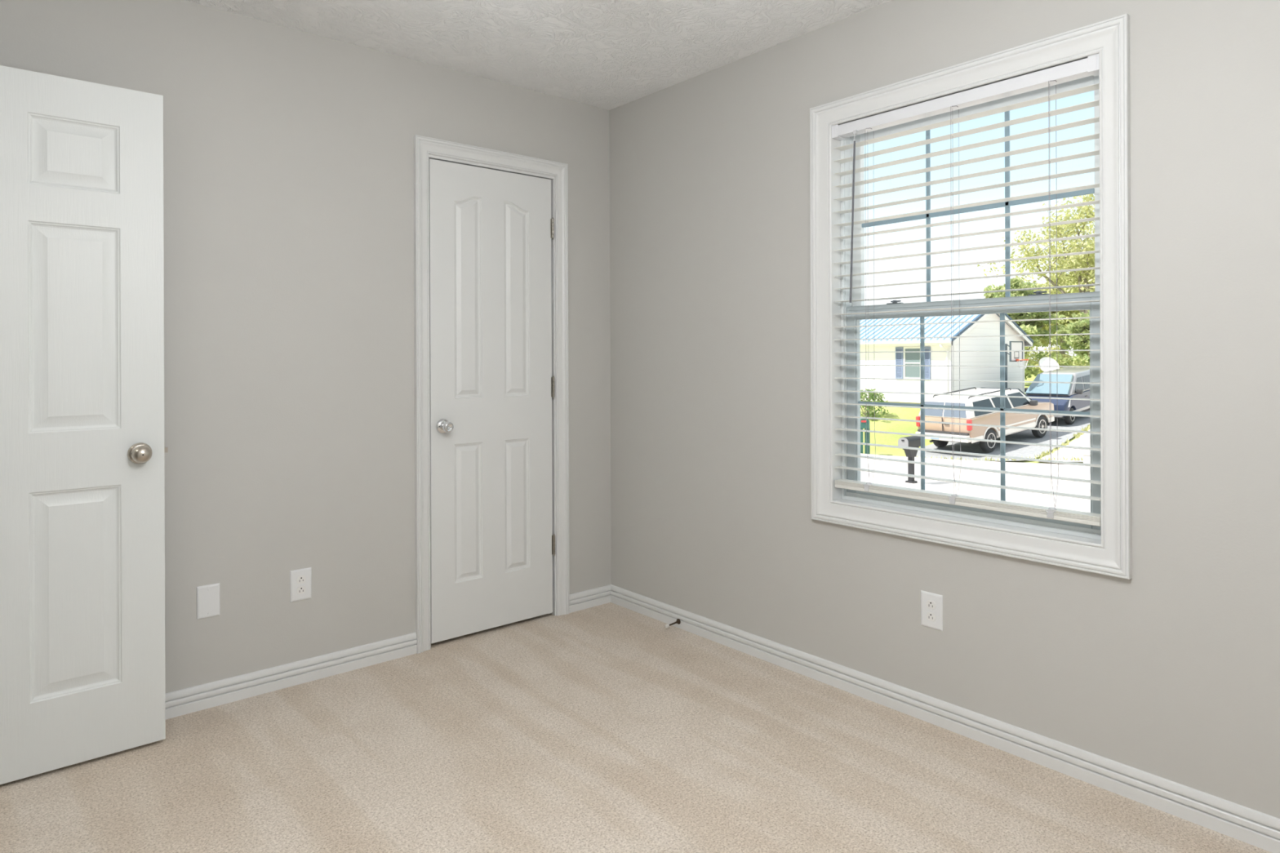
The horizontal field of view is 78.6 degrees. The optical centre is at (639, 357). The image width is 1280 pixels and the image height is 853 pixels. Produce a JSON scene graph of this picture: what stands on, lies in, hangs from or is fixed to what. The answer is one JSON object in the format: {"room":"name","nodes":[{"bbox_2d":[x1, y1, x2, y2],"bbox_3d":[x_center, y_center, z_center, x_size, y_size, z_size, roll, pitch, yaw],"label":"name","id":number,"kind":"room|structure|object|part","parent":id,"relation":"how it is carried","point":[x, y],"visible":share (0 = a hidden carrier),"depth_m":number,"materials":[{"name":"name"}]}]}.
{"room":"empty bedroom","nodes":[
{"label":"empty bedroom","id":0,"kind":"room"},
{"bbox_2d":[0,0,611,693],"bbox_3d":[-1.249,-0.004,3.037,3.020,2.440,0.140,0,0,-41],"label":"wall","id":1,"kind":"structure","parent":0,"point":[288,153],"depth_m":2.92,"materials":[{"name":"grey paint"}]},
{"bbox_2d":[196,582,220,619],"bbox_3d":[-1.501,0.849,2.722,0.072,0.113,0.007,0,0,-41],"label":"blank wall plate","id":2,"kind":"object","parent":1,"relation":"attached to","point":[207,596],"visible":1,"depth_m":2.72,"materials":[{"name":"white plastic"}]},
{"bbox_2d":[165,632,417,719],"bbox_3d":[-1.578,1.176,2.651,1.732,0.083,0.014,0,0,-41],"label":"baseboard","id":3,"kind":"structure","parent":1,"relation":"attached to","point":[204,696],"depth_m":2.88,"materials":[{"name":"white"}]},
{"bbox_2d":[289,567,311,602],"bbox_3d":[-1.266,0.850,2.923,0.076,0.116,0.008,0,0,-41],"label":"wall outlet","id":4,"kind":"object","parent":1,"relation":"attached to","point":[300,580],"visible":1,"depth_m":2.92,"materials":[{"name":"white plastic"}]},
{"bbox_2d":[296,586,306,594],"bbox_3d":[-1.264,0.870,2.921,0.034,0.028,0.002,0,0,-41],"label":"receptacle","id":5,"kind":"object","parent":4,"relation":"attached to","point":[300,589],"depth_m":2.92,"materials":[{"name":"grey plastic"}]},
{"bbox_2d":[296,575,306,583],"bbox_3d":[-1.265,0.831,2.921,0.034,0.028,0.002,0,0,-41],"label":"receptacle","id":6,"kind":"object","parent":4,"relation":"attached to","point":[300,579],"depth_m":2.92,"materials":[{"name":"grey plastic"}]},
{"bbox_2d":[428,158,555,644],"bbox_3d":[-0.629,0.182,3.458,0.622,2.025,0.096,0,0,-41],"label":"door","id":7,"kind":"structure","parent":1,"relation":"in","point":[492,540],"depth_m":3.45,"materials":[{"name":"white paint"}]},
{"bbox_3d":[-0.807,0.292,3.273,0.045,0.045,0.047,0,0,-41],"label":"knob","id":8,"kind":"part","parent":7,"relation":"part of","materials":[{"name":"silver metal"}]},
{"bbox_2d":[413,134,569,653],"bbox_3d":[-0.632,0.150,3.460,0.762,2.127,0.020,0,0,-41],"label":"trim","id":9,"kind":"structure","parent":1,"relation":"attached to","point":[424,146],"depth_m":3.27,"materials":[{"name":"white wood"}]},
{"bbox_2d":[569,584,610,613],"bbox_3d":[-0.240,1.171,3.796,0.266,0.083,0.014,0,0,-41],"label":"baseboard","id":10,"kind":"structure","parent":1,"relation":"attached to","point":[596,597],"depth_m":3.79,"materials":[{"name":"white wood"}]},
{"bbox_2d":[183,0,890,110],"bbox_3d":[-0.032,-1.303,1.609,3.020,0.150,3.900,0,0,-41],"label":"ceiling","id":11,"kind":"structure","parent":0,"point":[609,55],"depth_m":2.94,"materials":[{"name":"white paint"}]},
{"bbox_2d":[0,602,1271,852],"bbox_3d":[-0.022,1.272,1.609,3.020,0.120,3.900,0,0,-41],"label":"floor","id":12,"kind":"structure","parent":0,"point":[607,727],"depth_m":2.26,"materials":[{"name":"beige carpet"}]},
{"bbox_2d":[608,0,1279,818],"bbox_3d":[1.120,-0.013,2.499,0.120,2.440,3.760,0,0,-41],"label":"wall","id":13,"kind":"structure","parent":0,"point":[1171,670],"depth_m":2.45,"materials":[{"name":"grey paint"}]},
{"bbox_2d":[920,590,942,631],"bbox_3d":[0.964,0.838,2.588,0.008,0.116,0.076,0,0,-41],"label":"wall outlet","id":14,"kind":"object","parent":13,"relation":"attached to","point":[931,604],"visible":1,"depth_m":2.58,"materials":[{"name":"white plastic"}]},
{"bbox_2d":[925,612,935,622],"bbox_3d":[0.962,0.858,2.586,0.002,0.028,0.034,0,0,-41],"label":"receptacle","id":15,"kind":"object","parent":14,"relation":"attached to","point":[930,616],"depth_m":2.59,"materials":[{"name":"grey plastic"}]},
{"bbox_2d":[925,600,935,609],"bbox_3d":[0.962,0.819,2.586,0.002,0.028,0.034,0,0,-41],"label":"receptacle","id":16,"kind":"object","parent":14,"relation":"attached to","point":[930,604],"depth_m":2.59,"materials":[{"name":"grey plastic"}]},
{"bbox_2d":[610,584,1279,852],"bbox_3d":[1.028,1.166,2.509,0.014,0.083,3.620,0,0,-41],"label":"baseboard","id":17,"kind":"structure","parent":13,"relation":"attached to","point":[1252,827],"depth_m":2.40,"materials":[{"name":"white wood"}]},
{"bbox_2d":[664,618,680,628],"bbox_3d":[0.143,1.181,3.471,0.081,0.025,0.024,0,0,-41],"label":"door stop","id":18,"kind":"object","parent":17,"relation":"attached to","point":[678,621],"visible":1,"depth_m":3.47,"materials":[{"name":"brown metal"}]},
{"bbox_2d":[832,57,1101,543],"bbox_3d":[1.061,-0.165,2.591,0.150,1.408,0.928,0,0,-41],"label":"window","id":19,"kind":"structure","parent":13,"relation":"in","point":[1084,532],"depth_m":2.70,"materials":[{"name":"white"}]},
{"bbox_2d":[831,53,1101,526],"bbox_3d":[1.019,-0.188,2.555,0.067,1.333,0.902,0,0,-41],"label":"window blind","id":20,"kind":"object","parent":19,"relation":"attached to","point":[1089,66],"visible":0.86,"depth_m":2.50,"materials":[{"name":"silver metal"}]},
{"bbox_3d":[0.817,-0.180,2.800,0.001,1.265,0.001,0,0,-41],"label":"lift cord","id":21,"kind":"part","parent":20,"relation":"part of","materials":[{"name":"white fabric"}]},
{"bbox_3d":[0.815,-0.182,2.777,0.022,1.261,0.018,0,0,-41],"label":"ladder cord","id":22,"kind":"part","parent":20,"relation":"part of","materials":[{"name":"white fabric"}]},
{"bbox_3d":[0.839,-0.182,2.810,0.011,1.261,0.003,0,0,4],"label":"ladder cord","id":23,"kind":"part","parent":20,"relation":"part of","materials":[{"name":"white fabric"}]},
{"bbox_3d":[1.024,-0.181,2.558,0.001,1.265,0.001,0,0,-41],"label":"lift cord","id":24,"kind":"part","parent":20,"relation":"part of","materials":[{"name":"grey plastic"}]},
{"bbox_3d":[1.022,-0.183,2.535,0.022,1.261,0.018,0,0,-41],"label":"ladder cord","id":25,"kind":"part","parent":20,"relation":"part of","materials":[{"name":"white fabric"}]},
{"bbox_3d":[1.047,-0.183,2.568,0.011,1.261,0.003,0,0,4],"label":"ladder cord","id":26,"kind":"part","parent":20,"relation":"part of","materials":[{"name":"white fabric"}]},
{"bbox_3d":[1.026,0.465,2.559,0.051,0.027,0.892,0,0,-41],"label":"rail","id":27,"kind":"part","parent":20,"relation":"part of","materials":[{"name":"white plastic"}]},
{"bbox_3d":[1.221,-0.182,2.328,0.001,1.265,0.001,0,0,-41],"label":"lift cord","id":28,"kind":"part","parent":20,"relation":"part of","materials":[{"name":"white fabric"}]},
{"bbox_3d":[1.219,-0.184,2.305,0.022,1.261,0.018,0,0,-41],"label":"ladder cord","id":29,"kind":"part","parent":20,"relation":"part of","materials":[{"name":"white fabric"}]},
{"bbox_3d":[1.244,-0.184,2.338,0.011,1.261,0.003,0,0,4],"label":"ladder cord","id":30,"kind":"part","parent":20,"relation":"part of","materials":[{"name":"white fabric"}]},
{"bbox_3d":[1.065,0.158,2.593,0.030,0.694,0.878,0,0,-41],"label":"sash","id":31,"kind":"part","parent":19,"relation":"part of","materials":[{"name":"grey plastic"}]},
{"bbox_3d":[1.090,-0.495,2.616,0.025,0.700,0.878,0,0,-41],"label":"sash","id":32,"kind":"part","parent":19,"relation":"part of","materials":[{"name":"white plastic"}]},
{"bbox_2d":[809,13,1132,579],"bbox_3d":[0.992,-0.164,2.539,0.023,1.541,1.060,0,0,-41],"label":"trim","id":33,"kind":"structure","parent":13,"relation":"attached to","point":[1109,38],"depth_m":2.29,"materials":[{"name":"white wood"}]},
{"bbox_2d":[890,424,1089,461],"bbox_3d":[13.762,3.000,29.651,9.782,0.989,9.046,0,0,13],"label":"grass","id":34,"kind":"structure","parent":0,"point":[1079,434],"depth_m":26.80,"materials":[{"name":"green plant"}]},
{"bbox_3d":[-1.075,-0.004,0.619,0.140,2.440,3.760,0,0,-41],"label":"wall","id":35,"kind":"structure","parent":0,"visible":0},
{"bbox_2d":[0,65,168,784],"bbox_3d":[-1.786,0.190,2.214,0.788,2.030,0.103,0,0,-41],"label":"door","id":36,"kind":"structure","parent":35,"relation":"in","point":[82,449],"depth_m":2.33,"materials":[{"name":"white paint"}]},
{"bbox_3d":[-1.527,0.297,2.398,0.054,0.054,0.045,0,0,-41],"label":"knob","id":37,"kind":"part","parent":36,"relation":"part of","materials":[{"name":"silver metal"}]},
{"label":"outside","id":38,"kind":"structure","parent":0,"visible":0},
{"bbox_2d":[915,410,1089,461],"bbox_3d":[18.989,2.544,34.056,23.700,1.856,4.250,0,0,-41],"label":"driveway","id":39,"kind":"structure","parent":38,"point":[1080,422],"depth_m":29.08,"materials":[{"name":"grey concrete"}]},
{"bbox_2d":[915,386,1054,452],"bbox_3d":[13.082,2.266,29.538,6.020,2.223,2.551,0,0,-36],"label":"suv","id":40,"kind":"object","parent":39,"relation":"on","point":[1017,420],"visible":0.8,"depth_m":28.11,"materials":[{"name":"beige paint"}]},
{"bbox_2d":[915,416,919,426],"bbox_3d":[10.221,2.352,28.704,0.158,0.371,0.136,-6,3,-36],"label":"tail light","id":41,"kind":"object","parent":40,"relation":"attached to","point":[917,418],"depth_m":28.64,"materials":[{"name":"red plastic"}]},
{"bbox_3d":[10.572,1.860,28.291,0.160,0.506,0.883,0,0,-36],"label":"glass","id":42,"kind":"part","parent":40,"relation":"part of","materials":[{"name":"grey"}]},
{"bbox_3d":[11.902,1.328,29.547,2.895,0.113,0.048,-6,3,-36],"label":"roof rail","id":43,"kind":"part","parent":40,"relation":"part of","materials":[{"name":"grey metal"}]},
{"bbox_3d":[11.117,1.858,27.541,0.160,0.506,0.883,0,0,-36],"label":"glass","id":44,"kind":"part","parent":40,"relation":"part of","materials":[{"name":"grey"}]},
{"bbox_2d":[966,419,972,431],"bbox_3d":[11.402,2.347,27.077,0.158,0.371,0.136,-6,3,-36],"label":"tail light","id":45,"kind":"object","parent":40,"relation":"attached to","point":[969,428],"depth_m":27.03,"materials":[{"name":"red plastic"}]},
{"bbox_3d":[12.722,1.325,28.417,2.895,0.113,0.048,-6,3,-36],"label":"roof rail","id":46,"kind":"part","parent":40,"relation":"part of","materials":[{"name":"grey metal"}]},
{"bbox_2d":[1030,400,1037,405],"bbox_3d":[14.762,1.710,29.324,0.196,0.196,0.229,-6,3,-36],"label":"mirror","id":47,"kind":"object","parent":40,"relation":"attached to","point":[1033,402],"depth_m":29.25,"materials":[{"name":"grey mirror"}]},
{"bbox_2d":[1004,341,1028,388],"bbox_3d":[16.196,1.071,33.663,0.872,3.520,0.868,0,0,4],"label":"basketball hoop","id":48,"kind":"object","parent":39,"relation":"on","point":[1017,357],"visible":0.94,"depth_m":33.72,"materials":[{"name":"grey plastic"}]},
{"bbox_3d":[16.191,-0.249,33.668,1.160,0.880,0.063,0,0,-41],"label":"board frame","id":49,"kind":"part","parent":48,"relation":"part of","materials":[{"name":"grey"}]},
{"bbox_2d":[1024,367,1089,424],"bbox_3d":[18.332,1.620,33.990,4.745,2.307,2.320,0,0,-41],"label":"minivan","id":50,"kind":"object","parent":39,"relation":"on","point":[1064,374],"visible":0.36,"depth_m":33.05,"materials":[{"name":"blue paint"}]},
{"bbox_2d":[1076,389,1083,394],"bbox_3d":[18.313,1.430,32.585,0.180,0.200,0.210,-7,4,-40],"label":"mirror","id":51,"kind":"object","parent":50,"relation":"attached to","point":[1078,391],"depth_m":32.51,"materials":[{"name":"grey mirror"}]},
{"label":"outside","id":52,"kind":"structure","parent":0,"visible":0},
{"bbox_2d":[860,363,1089,463],"bbox_3d":[40.988,-0.543,58.858,106.000,8.157,110.000,0,0,-41],"label":"lawn","id":53,"kind":"structure","parent":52,"point":[902,413],"depth_m":31.02,"materials":[{"name":"green plant"}]},
{"bbox_2d":[860,418,870,453],"bbox_3d":[8.053,2.881,28.139,0.403,1.389,0.465,0,0,9],"label":"mailbox","id":54,"kind":"object","parent":53,"relation":"on","point":[864,423],"visible":0.48,"depth_m":28.06,"materials":[{"name":"teal paint"}]},
{"bbox_3d":[7.939,3.055,28.167,0.168,1.042,0.134,0,0,9],"label":"post","id":55,"kind":"part","parent":54,"relation":"part of","materials":[{"name":"teal paint"}]},
{"bbox_3d":[8.171,3.055,28.128,0.168,1.042,0.134,0,0,9],"label":"post","id":56,"kind":"part","parent":54,"relation":"part of","materials":[{"name":"teal paint"}]},
{"bbox_2d":[860,388,888,419],"bbox_3d":[9.328,1.939,32.179,1.900,1.369,1.781,0,0,-41],"label":"shrub","id":57,"kind":"object","parent":53,"relation":"on","point":[870,412],"visible":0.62,"depth_m":31.95,"materials":[{"name":"green plant"}]},
{"bbox_2d":[860,313,1033,404],"bbox_3d":[11.169,0.654,40.551,7.880,6.230,14.580,0,0,-41],"label":"house","id":58,"kind":"structure","parent":53,"relation":"on","point":[1011,328],"depth_m":34.87,"materials":[{"name":"beige"}]},
{"bbox_2d":[895,346,903,378],"bbox_3d":[11.534,0.258,34.795,0.049,1.420,0.360,0,0,-41],"label":"shutter","id":59,"kind":"object","parent":58,"relation":"hanging from","point":[899,356],"depth_m":34.78,"materials":[{"name":"blue"}]},
{"bbox_3d":[11.966,0.256,34.310,0.015,1.300,0.740,0,0,-41],"label":"pane","id":60,"kind":"part","parent":58,"relation":"part of","materials":[{"name":"grey"}]},
{"bbox_2d":[924,346,930,379],"bbox_3d":[12.379,0.254,33.808,0.049,1.420,0.360,0,0,-41],"label":"shutter","id":61,"kind":"object","parent":58,"relation":"hanging from","point":[927,354],"depth_m":33.76,"materials":[{"name":"blue"}]},
{"bbox_3d":[15.935,-1.558,35.068,7.760,1.783,0.040,0,0,-41],"label":"rake trim","id":62,"kind":"part","parent":58,"relation":"part of","materials":[{"name":"white"}]},
{"bbox_2d":[983,276,1066,379],"bbox_3d":[23.684,-1.667,49.437,5.236,6.773,5.481,0,0,-41],"label":"tree","id":63,"kind":"object","parent":53,"relation":"on","point":[1029,327],"visible":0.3,"depth_m":48.46,"materials":[{"name":"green plant"}]},
{"bbox_2d":[983,282,1073,364],"bbox_3d":[39.302,-3.014,79.888,11.825,9.690,11.334,0,0,-41],"label":"tree","id":64,"kind":"object","parent":53,"relation":"on","point":[993,286],"visible":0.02,"depth_m":78.78,"materials":[{"name":"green plant"}]},
{"bbox_2d":[977,193,1094,356],"bbox_3d":[30.710,-5.107,55.370,13.578,13.424,12.326,0,0,-41],"label":"tree","id":65,"kind":"object","parent":53,"relation":"on","point":[1085,260],"visible":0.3,"depth_m":54.81,"materials":[{"name":"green plant"}]},
{"bbox_2d":[1038,356,1059,372],"bbox_3d":[20.822,1.003,39.816,1.033,2.031,0.560,0,0,4],"label":"satellite dish","id":66,"kind":"object","parent":53,"relation":"on","point":[1046,361],"visible":0.7,"depth_m":39.96,"materials":[{"name":"white metal"}]},
{"bbox_2d":[1024,272,1086,373],"bbox_3d":[35.769,-2.786,67.429,10.214,9.252,10.220,0,0,35],"label":"tree","id":67,"kind":"object","parent":53,"relation":"on","point":[1046,327],"visible":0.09,"depth_m":66.03,"materials":[{"name":"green plant"}]},
{"bbox_2d":[1047,310,1089,365],"bbox_3d":[26.326,-0.731,45.127,3.992,4.838,4.696,0,0,-18],"label":"tree","id":68,"kind":"object","parent":53,"relation":"on","point":[1078,342],"visible":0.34,"depth_m":44.87,"materials":[{"name":"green plant"}]},
{"bbox_2d":[1058,271,1092,365],"bbox_3d":[55.870,-4.917,95.265,14.121,13.493,12.304,0,0,-41],"label":"tree","id":69,"kind":"object","parent":53,"relation":"on","point":[1067,352],"visible":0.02,"depth_m":97.16,"materials":[{"name":"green plant"}]},
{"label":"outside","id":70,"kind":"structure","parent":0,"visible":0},
{"bbox_2d":[860,453,1090,512],"bbox_3d":[4.562,2.689,26.343,35.650,1.730,88.000,0,0,-41],"label":"road","id":71,"kind":"structure","parent":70,"point":[1071,471],"depth_m":20.47,"materials":[{"name":"grey asphalt"}]},
{"bbox_2d":[897,435,920,483],"bbox_3d":[6.614,2.499,19.095,0.776,1.138,0.284,0,0,-42],"label":"mailbox","id":72,"kind":"object","parent":71,"relation":"on","point":[912,441],"visible":0.88,"depth_m":19.02,"materials":[{"name":"grey paint"}]},
{"bbox_3d":[6.348,2.057,18.861,0.024,0.237,0.266,0,0,-42],"label":"door","id":73,"kind":"part","parent":72,"relation":"part of","materials":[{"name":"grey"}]},
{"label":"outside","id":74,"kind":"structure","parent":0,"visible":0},
{"bbox_2d":[1028,429,1089,462],"bbox_3d":[24.367,2.421,30.926,23.600,1.982,9.200,0,0,-41],"label":"sidewalk","id":75,"kind":"structure","parent":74,"point":[1083,441],"depth_m":27.12,"materials":[{"name":"concrete"}]}
]}

